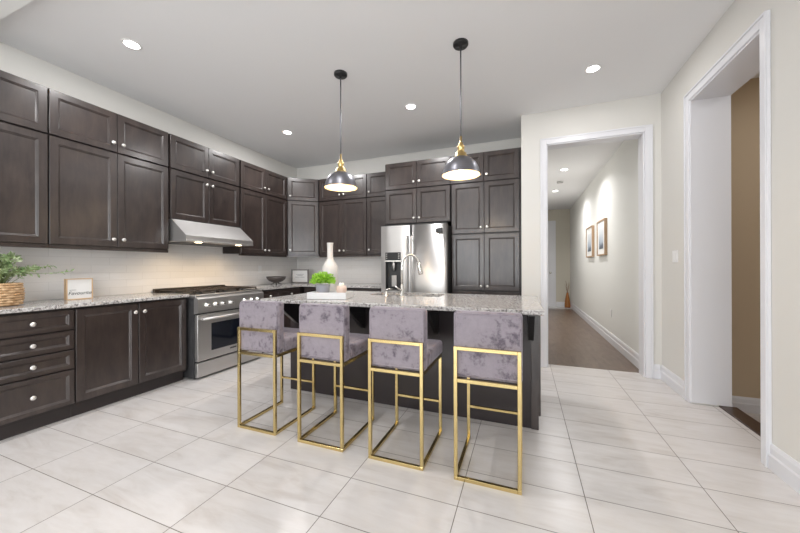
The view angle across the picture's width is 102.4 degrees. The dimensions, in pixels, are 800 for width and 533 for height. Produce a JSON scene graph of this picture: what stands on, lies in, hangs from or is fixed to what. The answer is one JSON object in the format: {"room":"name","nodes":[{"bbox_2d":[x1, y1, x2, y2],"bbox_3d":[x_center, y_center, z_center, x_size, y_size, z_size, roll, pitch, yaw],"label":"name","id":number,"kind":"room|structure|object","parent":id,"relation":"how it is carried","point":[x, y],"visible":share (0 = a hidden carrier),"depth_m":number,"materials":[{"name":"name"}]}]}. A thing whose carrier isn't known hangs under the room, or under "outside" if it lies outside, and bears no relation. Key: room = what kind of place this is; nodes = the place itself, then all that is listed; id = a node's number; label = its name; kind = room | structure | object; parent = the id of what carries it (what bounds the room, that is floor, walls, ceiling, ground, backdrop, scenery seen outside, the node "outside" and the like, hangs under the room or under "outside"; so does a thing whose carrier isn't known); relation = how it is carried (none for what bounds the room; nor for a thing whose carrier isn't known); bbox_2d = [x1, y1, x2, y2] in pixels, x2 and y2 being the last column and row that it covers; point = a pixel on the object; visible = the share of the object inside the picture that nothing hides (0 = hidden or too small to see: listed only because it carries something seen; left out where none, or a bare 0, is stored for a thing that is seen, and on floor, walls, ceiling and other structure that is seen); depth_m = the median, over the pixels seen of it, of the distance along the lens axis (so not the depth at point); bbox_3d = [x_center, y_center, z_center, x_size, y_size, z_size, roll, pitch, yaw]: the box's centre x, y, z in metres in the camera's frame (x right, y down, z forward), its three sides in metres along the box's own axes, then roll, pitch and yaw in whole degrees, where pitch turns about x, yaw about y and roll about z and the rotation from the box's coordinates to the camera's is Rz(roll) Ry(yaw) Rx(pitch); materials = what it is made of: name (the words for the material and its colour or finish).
{"room":"kitchen","nodes":[
{"label":"kitchen","id":0,"kind":"room"},
{"bbox_2d":[0,282,24,306],"bbox_3d":[-2.980,0.208,2.385,0.265,0.171,0.262,0,0,21],"label":"basket","id":1,"kind":"object","parent":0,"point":[11,293],"depth_m":2.37,"materials":[{"name":"wicker"}]},
{"bbox_2d":[0,42,296,301],"bbox_3d":[-4.102,-0.302,0.512,0.120,3.030,12.000,0,0,21],"label":"wall","id":2,"kind":"structure","parent":0,"point":[14,61],"depth_m":3.38,"materials":[{"name":"white paint"}]},
{"bbox_2d":[0,121,47,247],"bbox_3d":[-3.164,-0.612,2.228,0.368,0.928,0.937,0,0,21],"label":"upper cabinet","id":3,"kind":"object","parent":2,"relation":"attached to","point":[23,151],"visible":1,"depth_m":2.48,"materials":[{"name":"black wood"}]},
{"bbox_2d":[0,70,47,133],"bbox_3d":[-3.167,-1.267,2.228,0.368,0.377,0.937,0,0,21],"label":"upper cabinet","id":4,"kind":"object","parent":2,"relation":"attached to","point":[23,102],"visible":0.97,"depth_m":2.48,"materials":[{"name":"black wood"}]},
{"bbox_2d":[47,88,167,166],"bbox_3d":[-2.826,-1.268,3.108,0.368,0.377,0.946,0,0,21],"label":"upper cabinet","id":5,"kind":"object","parent":2,"relation":"attached to","point":[70,118],"visible":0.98,"depth_m":2.96,"materials":[{"name":"black wood"}]},
{"bbox_2d":[47,134,168,252],"bbox_3d":[-2.824,-0.613,3.108,0.368,0.928,0.946,0,0,21],"label":"upper cabinet","id":6,"kind":"object","parent":2,"relation":"attached to","point":[99,199],"visible":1,"depth_m":2.96,"materials":[{"name":"black wood"}]},
{"bbox_2d":[0,244,380,300],"bbox_3d":[-1.873,-0.152,3.243,2.070,0.885,5.100,0,0,21],"label":"backsplash","id":7,"kind":"structure","parent":2,"relation":"attached to","point":[112,272],"depth_m":3.73,"materials":[{"name":"tile"}]},
{"bbox_2d":[167,133,238,186],"bbox_3d":[-2.485,-1.269,3.993,0.368,0.377,0.918,0,0,21],"label":"upper cabinet","id":8,"kind":"object","parent":2,"relation":"attached to","point":[184,155],"visible":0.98,"depth_m":3.86,"materials":[{"name":"black wood"}]},
{"bbox_2d":[168,168,239,227],"bbox_3d":[-2.483,-0.802,3.993,0.368,0.553,0.918,0,0,21],"label":"upper cabinet","id":9,"kind":"object","parent":2,"relation":"attached to","point":[191,197],"visible":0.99,"depth_m":3.86,"materials":[{"name":"black wood"}]},
{"bbox_2d":[168,219,252,246],"bbox_3d":[-2.384,-0.395,3.955,0.579,0.256,0.909,0,0,21],"label":"range hood","id":10,"kind":"object","parent":9,"relation":"attached to","point":[181,232],"visible":0.96,"depth_m":3.74,"materials":[{"name":"silver metal"}]},
{"bbox_2d":[223,187,286,256],"bbox_3d":[-2.146,-0.615,4.865,0.368,0.928,0.920,0,0,21],"label":"upper cabinet","id":11,"kind":"object","parent":2,"relation":"attached to","point":[263,218],"visible":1,"depth_m":4.75,"materials":[{"name":"black wood"}]},
{"bbox_2d":[239,160,286,199],"bbox_3d":[-2.148,-1.270,4.865,0.368,0.377,0.920,0,0,21],"label":"upper cabinet","id":12,"kind":"object","parent":2,"relation":"attached to","point":[252,177],"visible":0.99,"depth_m":4.75,"materials":[{"name":"black wood"}]},
{"bbox_2d":[0,0,733,168],"bbox_3d":[-1.526,-1.875,-0.549,5.760,0.100,12.120,0,0,21],"label":"ceiling","id":13,"kind":"structure","parent":0,"point":[245,73],"depth_m":2.80,"materials":[{"name":"white paint"}]},
{"bbox_2d":[0,0,32,19],"bbox_3d":[-0.913,-1.802,1.246,5.310,0.050,0.570,0,0,21],"label":"bulkhead","id":14,"kind":"object","parent":13,"relation":"attached to","point":[7,7],"depth_m":2.18,"materials":[{"name":"white paint"}]},
{"bbox_2d":[120,38,142,50],"bbox_3d":[-2.202,-1.820,2.639,0.140,0.005,0.140,0,0,21],"label":"recessed light","id":15,"kind":"object","parent":13,"relation":"in","point":[128,43],"visible":1,"depth_m":2.64,"materials":[{"name":"white plastic"}]},
{"bbox_2d":[282,130,292,134],"bbox_3d":[-1.532,-1.822,4.374,0.140,0.005,0.140,0,0,21],"label":"recessed light","id":16,"kind":"object","parent":13,"relation":"in","point":[286,132],"visible":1,"depth_m":4.37,"materials":[{"name":"white plastic"}]},
{"bbox_2d":[324,69,357,191],"bbox_3d":[-0.561,-1.286,3.045,0.312,1.085,0.312,0,0,21],"label":"pendant lamp","id":17,"kind":"object","parent":13,"relation":"hanging from","point":[340,180],"visible":1,"depth_m":3.02,"materials":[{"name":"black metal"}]},
{"bbox_2d":[336,154,345,171],"bbox_3d":[-0.560,-0.973,3.045,0.112,0.180,0.112,0,0,21],"label":"socket","id":18,"kind":"object","parent":17,"relation":"attached to","point":[340,168],"depth_m":3.02,"materials":[{"name":"gold metal"}]},
{"bbox_2d":[405,104,416,109],"bbox_3d":[0.124,-1.827,3.680,0.140,0.005,0.140,0,0,21],"label":"recessed light","id":19,"kind":"object","parent":13,"relation":"in","point":[408,106],"visible":1,"depth_m":3.67,"materials":[{"name":"white plastic"}]},
{"bbox_2d":[442,38,480,180],"bbox_3d":[0.499,-1.289,2.636,0.312,1.085,0.312,0,0,21],"label":"pendant lamp","id":20,"kind":"object","parent":13,"relation":"hanging from","point":[461,166],"visible":1,"depth_m":2.61,"materials":[{"name":"grey metal"}]},
{"bbox_2d":[455,136,466,155],"bbox_3d":[0.500,-0.977,2.636,0.112,0.180,0.112,0,0,21],"label":"socket","id":21,"kind":"object","parent":20,"relation":"attached to","point":[460,147],"depth_m":2.61,"materials":[{"name":"gold metal"}]},
{"bbox_2d":[584,64,601,73],"bbox_3d":[1.790,-1.832,2.983,0.140,0.005,0.140,0,0,21],"label":"recessed light","id":22,"kind":"object","parent":13,"relation":"in","point":[596,67],"visible":1,"depth_m":2.98,"materials":[{"name":"white plastic"}]},
{"bbox_2d":[0,306,799,532],"bbox_3d":[-0.553,1.260,2.054,5.680,0.124,17.670,0,0,21],"label":"floor","id":23,"kind":"structure","parent":0,"point":[611,451],"depth_m":1.93,"materials":[{"name":"tile"}]},
{"bbox_2d":[0,308,74,440],"bbox_3d":[-2.933,0.767,2.431,0.631,0.884,0.485,0,0,21],"label":"base cabinet","id":24,"kind":"object","parent":23,"relation":"on","point":[37,347],"visible":0.99,"depth_m":2.35,"materials":[{"name":"black wood"}]},
{"bbox_2d":[71,297,185,416],"bbox_3d":[-2.682,0.766,3.082,0.631,0.884,0.906,0,0,21],"label":"base cabinet","id":25,"kind":"object","parent":23,"relation":"on","point":[122,351],"visible":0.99,"depth_m":2.90,"materials":[{"name":"black wood"}]},
{"bbox_2d":[153,285,263,378],"bbox_3d":[-2.280,0.730,3.929,0.771,0.955,0.917,0,0,21],"label":"gas range","id":26,"kind":"object","parent":23,"relation":"on","point":[212,311],"visible":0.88,"depth_m":3.59,"materials":[{"name":"grey metal"}]},
{"bbox_2d":[186,289,261,297],"bbox_3d":[-2.314,0.319,3.942,0.700,0.034,0.917,0,0,21],"label":"cooktop","id":27,"kind":"object","parent":26,"relation":"in","point":[228,292],"depth_m":3.76,"materials":[{"name":"silver metal"}]},
{"bbox_2d":[237,300,314,435],"bbox_3d":[-0.965,0.731,2.571,0.370,0.945,0.487,0,0,21],"label":"bar stool","id":28,"kind":"object","parent":23,"relation":"on","point":[261,328],"visible":0.88,"depth_m":2.37,"materials":[{"name":"fabric"}]},
{"bbox_2d":[262,287,299,352],"bbox_3d":[-2.012,0.764,4.815,0.631,0.884,0.880,0,0,21],"label":"base cabinet","id":29,"kind":"object","parent":23,"relation":"on","point":[294,290],"visible":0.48,"depth_m":4.80,"materials":[{"name":"black wood"}]},
{"bbox_2d":[297,303,373,452],"bbox_3d":[-0.451,0.729,2.366,0.370,0.945,0.487,0,0,21],"label":"bar stool","id":30,"kind":"object","parent":23,"relation":"on","point":[324,333],"visible":0.89,"depth_m":2.17,"materials":[{"name":"fabric"}]},
{"bbox_2d":[304,287,380,292],"bbox_3d":[-0.775,0.760,5.178,1.438,0.884,0.661,0,0,21],"label":"base cabinet","id":31,"kind":"object","parent":23,"relation":"on","point":[306,289],"visible":0.02,"depth_m":4.83,"materials":[{"name":"black"}]},
{"bbox_2d":[244,283,380,289],"bbox_3d":[-1.228,0.304,4.875,2.067,0.030,1.565,0,0,21],"label":"countertop","id":32,"kind":"structure","parent":31,"relation":"on","point":[284,285],"depth_m":4.92,"materials":[{"name":"stone"}]},
{"bbox_2d":[266,276,285,284],"bbox_3d":[-1.969,0.224,5.113,0.304,0.132,0.304,0,0,21],"label":"footed bowl","id":33,"kind":"object","parent":32,"relation":"on","point":[275,279],"visible":1,"depth_m":5.03,"materials":[{"name":"grey metal"}]},
{"bbox_2d":[291,269,308,282],"bbox_3d":[-1.748,0.170,5.629,0.310,0.240,0.024,0,0,7],"label":"framed piece","id":34,"kind":"object","parent":32,"relation":"on","point":[297,275],"visible":0.89,"depth_m":5.62,"materials":[{"name":"grey paper"}]},
{"bbox_2d":[385,165,385,224],"bbox_3d":[-0.086,-0.132,4.936,0.015,2.665,0.648,0,0,21],"label":"panel","id":35,"kind":"object","parent":23,"relation":"on","point":[385,165],"visible":0.14,"depth_m":4.64,"materials":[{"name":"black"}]},
{"bbox_2d":[260,291,543,429],"bbox_3d":[0.031,0.741,2.957,2.313,0.917,1.087,0,0,21],"label":"kitchen island","id":36,"kind":"object","parent":23,"relation":"on","point":[440,307],"visible":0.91,"depth_m":2.61,"materials":[{"name":"black wood"}]},
{"bbox_2d":[260,291,543,315],"bbox_3d":[0.030,0.299,2.956,2.313,0.032,1.085,0,0,21],"label":"island countertop","id":37,"kind":"structure","parent":36,"relation":"on","point":[524,305],"depth_m":2.62,"materials":[{"name":"stone"}]},
{"bbox_2d":[322,243,337,290],"bbox_3d":[-0.712,0.022,3.277,0.165,0.525,0.165,0,0,21],"label":"bottle vase","id":38,"kind":"object","parent":37,"relation":"on","point":[330,266],"visible":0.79,"depth_m":3.23,"materials":[{"name":"white ceramic"}]},
{"bbox_2d":[307,291,352,299],"bbox_3d":[-0.625,0.255,2.890,0.350,0.058,0.224,0,0,7],"label":"serving tray","id":39,"kind":"object","parent":37,"relation":"on","point":[332,294],"visible":0.85,"depth_m":2.78,"materials":[{"name":"white paint"}]},
{"bbox_2d":[309,271,335,292],"bbox_3d":[-0.698,0.144,2.899,0.263,0.206,0.252,0,0,21],"label":"potted plant","id":40,"kind":"object","parent":39,"relation":"on","point":[323,277],"visible":0.98,"depth_m":2.85,"materials":[{"name":"green plant"}]},
{"bbox_2d":[336,282,346,292],"bbox_3d":[-0.524,0.191,2.883,0.095,0.110,0.096,0,0,21],"label":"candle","id":41,"kind":"object","parent":39,"relation":"on","point":[341,288],"visible":0.88,"depth_m":2.85,"materials":[{"name":"beige wax"}]},
{"bbox_2d":[395,254,422,296],"bbox_3d":[0.081,0.079,3.076,0.294,0.407,0.064,0,0,-20],"label":"kitchen faucet","id":42,"kind":"object","parent":37,"relation":"on","point":[420,271],"visible":0.97,"depth_m":3.05,"materials":[{"name":"silver metal"}]},
{"bbox_2d":[368,306,441,470],"bbox_3d":[0.054,0.727,2.174,0.370,0.945,0.487,0,0,21],"label":"bar stool","id":43,"kind":"object","parent":23,"relation":"on","point":[397,339],"visible":1,"depth_m":1.97,"materials":[{"name":"fabric"}]},
{"bbox_2d":[381,222,451,293],"bbox_3d":[0.312,0.317,4.592,0.910,1.765,0.930,0,0,21],"label":"refrigerator","id":44,"kind":"object","parent":23,"relation":"on","point":[431,243],"visible":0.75,"depth_m":4.20,"materials":[{"name":"grey metal"}]},
{"bbox_2d":[451,178,519,294],"bbox_3d":[1.194,0.053,4.410,0.848,2.286,0.709,0,0,21],"label":"pantry cabinet","id":45,"kind":"object","parent":23,"relation":"on","point":[485,215],"visible":0.61,"depth_m":4.09,"materials":[{"name":"black wood"}]},
{"bbox_2d":[453,310,522,495],"bbox_3d":[0.556,0.726,1.971,0.370,0.945,0.487,0,0,21],"label":"bar stool","id":46,"kind":"object","parent":23,"relation":"on","point":[488,345],"visible":1,"depth_m":1.76,"materials":[{"name":"fabric"}]},
{"bbox_2d":[519,147,521,295],"bbox_3d":[1.606,-0.138,4.273,0.019,2.665,0.666,0,0,21],"label":"filler panel","id":47,"kind":"object","parent":23,"relation":"on","point":[519,147],"visible":0.5,"depth_m":3.96,"materials":[{"name":"black wood"}]},
{"bbox_2d":[564,284,569,307],"bbox_3d":[4.826,0.797,9.264,0.160,0.770,0.160,0,0,21],"label":"floor vase","id":48,"kind":"object","parent":23,"relation":"on","point":[567,299],"visible":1,"depth_m":9.22,"materials":[{"name":"orange wood"}]},
{"bbox_2d":[719,405,760,436],"bbox_3d":[2.604,1.196,2.292,0.120,0.032,0.910,0,0,21],"label":"threshold","id":49,"kind":"object","parent":23,"relation":"on","point":[748,421],"visible":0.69,"depth_m":2.50,"materials":[{"name":"brown wood"}]},
{"bbox_3d":[-3.192,0.768,1.762,0.631,0.884,0.945,0,0,21],"label":"base cabinet","id":50,"kind":"object","parent":23,"relation":"on","visible":0},
{"bbox_2d":[0,293,188,313],"bbox_3d":[-2.944,0.309,2.418,0.637,0.030,2.348,0,0,21],"label":"countertop","id":51,"kind":"structure","parent":50,"relation":"on","point":[28,306],"depth_m":2.70,"materials":[{"name":"stone"}]},
{"bbox_2d":[0,251,73,306],"bbox_3d":[-2.933,0.085,2.435,0.604,0.416,0.401,0,0,-35],"label":"greenery","id":52,"kind":"object","parent":51,"relation":"on","point":[11,293],"visible":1,"depth_m":2.40,"materials":[{"name":"plant"}]},
{"bbox_2d":[64,278,92,299],"bbox_3d":[-2.887,0.201,2.890,0.040,0.185,0.184,0,0,21],"label":"word sign","id":53,"kind":"object","parent":51,"relation":"on","point":[80,288],"visible":1,"depth_m":2.88,"materials":[{"name":"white wood"}]},
{"bbox_2d":[297,138,520,179],"bbox_3d":[-0.073,-0.315,5.335,3.920,3.030,0.100,0,0,21],"label":"wall","id":54,"kind":"structure","parent":0,"point":[373,165],"depth_m":5.31,"materials":[{"name":"white paint"}]},
{"bbox_2d":[286,177,318,201],"bbox_3d":[-1.692,-1.271,5.538,0.732,0.377,0.659,0,0,21],"label":"upper cabinet","id":55,"kind":"object","parent":54,"relation":"attached to","point":[298,189],"visible":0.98,"depth_m":5.32,"materials":[{"name":"black wood"}]},
{"bbox_2d":[287,201,319,256],"bbox_3d":[-1.690,-0.617,5.538,0.732,0.928,0.659,0,0,21],"label":"upper cabinet","id":56,"kind":"object","parent":54,"relation":"attached to","point":[302,216],"visible":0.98,"depth_m":5.32,"materials":[{"name":"black wood"}]},
{"bbox_2d":[319,198,366,256],"bbox_3d":[-0.881,-0.619,5.371,0.888,0.928,0.388,0,0,21],"label":"upper cabinet","id":57,"kind":"object","parent":54,"relation":"attached to","point":[342,223],"visible":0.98,"depth_m":5.21,"materials":[{"name":"black wood"}]},
{"bbox_2d":[319,174,366,201],"bbox_3d":[-0.883,-1.274,5.371,0.888,0.377,0.388,0,0,21],"label":"upper cabinet","id":58,"kind":"object","parent":54,"relation":"attached to","point":[325,195],"visible":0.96,"depth_m":5.20,"materials":[{"name":"black wood"}]},
{"bbox_2d":[367,196,384,256],"bbox_3d":[-0.258,-0.621,5.130,0.440,0.928,0.388,0,0,21],"label":"upper cabinet","id":59,"kind":"object","parent":54,"relation":"attached to","point":[375,205],"visible":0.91,"depth_m":5.02,"materials":[{"name":"black wood"}]},
{"bbox_2d":[367,172,384,197],"bbox_3d":[-0.260,-1.276,5.130,0.440,0.377,0.388,0,0,21],"label":"upper cabinet","id":60,"kind":"object","parent":54,"relation":"attached to","point":[375,181],"visible":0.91,"depth_m":5.01,"materials":[{"name":"black wood"}]},
{"bbox_2d":[386,156,450,190],"bbox_3d":[0.344,-1.278,4.736,0.936,0.377,0.709,0,0,21],"label":"upper cabinet","id":61,"kind":"object","parent":54,"relation":"attached to","point":[427,172],"visible":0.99,"depth_m":4.44,"materials":[{"name":"black wood"}]},
{"bbox_2d":[386,185,451,226],"bbox_3d":[0.346,-0.844,4.736,0.936,0.486,0.709,0,0,21],"label":"upper cabinet","id":62,"kind":"object","parent":54,"relation":"attached to","point":[433,204],"visible":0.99,"depth_m":4.42,"materials":[{"name":"black wood"}]},
{"bbox_2d":[451,148,519,184],"bbox_3d":[1.184,-1.280,4.412,0.860,0.377,0.709,0,0,21],"label":"upper cabinet","id":63,"kind":"object","parent":54,"relation":"attached to","point":[503,164],"visible":0.59,"depth_m":4.06,"materials":[{"name":"black wood"}]},
{"bbox_2d":[548,209,569,301],"bbox_3d":[4.449,-0.249,9.644,1.150,2.870,0.100,0,0,21],"label":"wall","id":64,"kind":"structure","parent":0,"point":[561,216],"depth_m":9.46,"materials":[{"name":"beige paint"}]},
{"bbox_2d":[548,224,552,305],"bbox_3d":[4.202,-0.040,9.627,0.660,2.447,0.110,0,0,21],"label":"door","id":65,"kind":"structure","parent":64,"relation":"in","point":[550,292],"depth_m":9.55,"materials":[{"name":"white wood"}]},
{"bbox_2d":[548,221,555,306],"bbox_3d":[4.246,-0.085,9.645,0.770,2.537,0.045,0,0,21],"label":"door frame","id":66,"kind":"structure","parent":64,"relation":"attached to","point":[553,223],"depth_m":9.50,"materials":[{"name":"white wood"}]},
{"bbox_2d":[556,302,564,306],"bbox_3d":[4.787,1.112,9.452,0.350,0.140,0.018,0,0,21],"label":"baseboard","id":67,"kind":"structure","parent":64,"relation":"attached to","point":[558,304],"depth_m":9.47,"materials":[{"name":"white wood"}]},
{"bbox_2d":[548,141,623,209],"bbox_3d":[3.324,-1.730,6.743,1.350,0.100,6.320,0,0,21],"label":"ceiling","id":68,"kind":"structure","parent":0,"point":[583,163],"depth_m":5.56,"materials":[{"name":"white paint"}]},
{"bbox_2d":[521,93,661,369],"bbox_3d":[2.329,-0.322,4.020,1.510,3.030,0.820,0,0,21],"label":"wall","id":69,"kind":"structure","parent":0,"point":[642,110],"depth_m":3.69,"materials":[{"name":"white paint"}]},
{"bbox_2d":[540,124,653,378],"bbox_3d":[2.212,-0.159,3.697,1.098,2.705,0.188,0,0,21],"label":"door frame","id":70,"kind":"structure","parent":69,"relation":"attached to","point":[644,133],"depth_m":3.54,"materials":[{"name":"white wood"}]},
{"bbox_2d":[654,364,660,378],"bbox_3d":[2.730,1.116,3.418,0.062,0.150,0.018,0,0,21],"label":"baseboard","id":71,"kind":"structure","parent":69,"relation":"attached to","point":[657,373],"depth_m":3.41,"materials":[{"name":"white wood"}]},
{"bbox_2d":[570,139,638,353],"bbox_3d":[3.921,-0.247,6.514,0.120,2.870,6.320,0,0,21],"label":"wall","id":72,"kind":"structure","parent":0,"point":[598,284],"depth_m":4.88,"materials":[{"name":"white paint"}]},
{"bbox_2d":[586,225,593,257],"bbox_3d":[3.805,-0.487,6.441,0.042,0.600,0.640,0,0,21],"label":"framed print","id":73,"kind":"object","parent":72,"relation":"attached to","point":[590,230],"visible":1,"depth_m":6.34,"materials":[{"name":"white paper"}]},
{"bbox_2d":[597,218,606,255],"bbox_3d":[3.425,-0.486,5.457,0.042,0.600,0.590,0,0,21],"label":"framed print","id":74,"kind":"object","parent":72,"relation":"attached to","point":[602,224],"visible":1,"depth_m":5.37,"materials":[{"name":"beige wood"}]},
{"bbox_2d":[570,302,638,368],"bbox_3d":[3.846,1.104,6.502,0.018,0.160,6.200,0,0,21],"label":"baseboard","id":75,"kind":"structure","parent":72,"relation":"attached to","point":[630,354],"depth_m":4.88,"materials":[{"name":"white wood"}]},
{"bbox_2d":[661,0,799,462],"bbox_3d":[0.881,-0.318,-1.852,0.260,3.030,11.180,0,0,21],"label":"wall","id":76,"kind":"structure","parent":0,"point":[785,14],"depth_m":1.86,"materials":[{"name":"white paint"}]},
{"bbox_2d":[660,365,683,397],"bbox_3d":[2.666,1.117,3.142,0.018,0.150,0.580,0,0,21],"label":"baseboard","id":77,"kind":"structure","parent":76,"relation":"attached to","point":[672,380],"depth_m":3.13,"materials":[{"name":"white wood"}]},
{"bbox_2d":[672,250,677,261],"bbox_3d":[2.649,-0.098,3.098,0.010,0.114,0.116,0,0,21],"label":"light switch","id":78,"kind":"object","parent":76,"relation":"attached to","point":[675,252],"visible":1,"depth_m":3.08,"materials":[{"name":"white plastic"}]},
{"bbox_2d":[683,10,771,467],"bbox_3d":[2.486,-0.163,2.338,0.290,2.710,1.045,0,0,21],"label":"door frame","id":79,"kind":"structure","parent":76,"relation":"attached to","point":[710,108],"depth_m":2.72,"materials":[{"name":"white wood"}]},
{"bbox_2d":[768,444,799,493],"bbox_3d":[1.508,1.120,0.145,0.018,0.150,3.755,0,0,21],"label":"baseboard","id":80,"kind":"structure","parent":76,"relation":"attached to","point":[780,463],"depth_m":1.78,"materials":[{"name":"white wood"}]},
{"bbox_2d":[731,77,760,398],"bbox_3d":[3.707,-0.197,2.909,1.580,3.130,0.100,0,0,21],"label":"wall","id":81,"kind":"structure","parent":0,"point":[745,102],"depth_m":3.03,"materials":[{"name":"beige paint"}]},
{"bbox_2d":[732,396,760,413],"bbox_3d":[3.695,1.298,2.852,1.570,0.140,0.018,0,0,21],"label":"baseboard","id":82,"kind":"structure","parent":81,"relation":"attached to","point":[746,404],"depth_m":3.02,"materials":[{"name":"white wood"}]},
{"bbox_2d":[745,412,760,422],"bbox_3d":[3.333,1.429,1.984,1.620,0.120,2.100,0,0,21],"label":"floor","id":83,"kind":"structure","parent":0,"point":[757,417],"depth_m":2.94,"materials":[{"name":"tile"}]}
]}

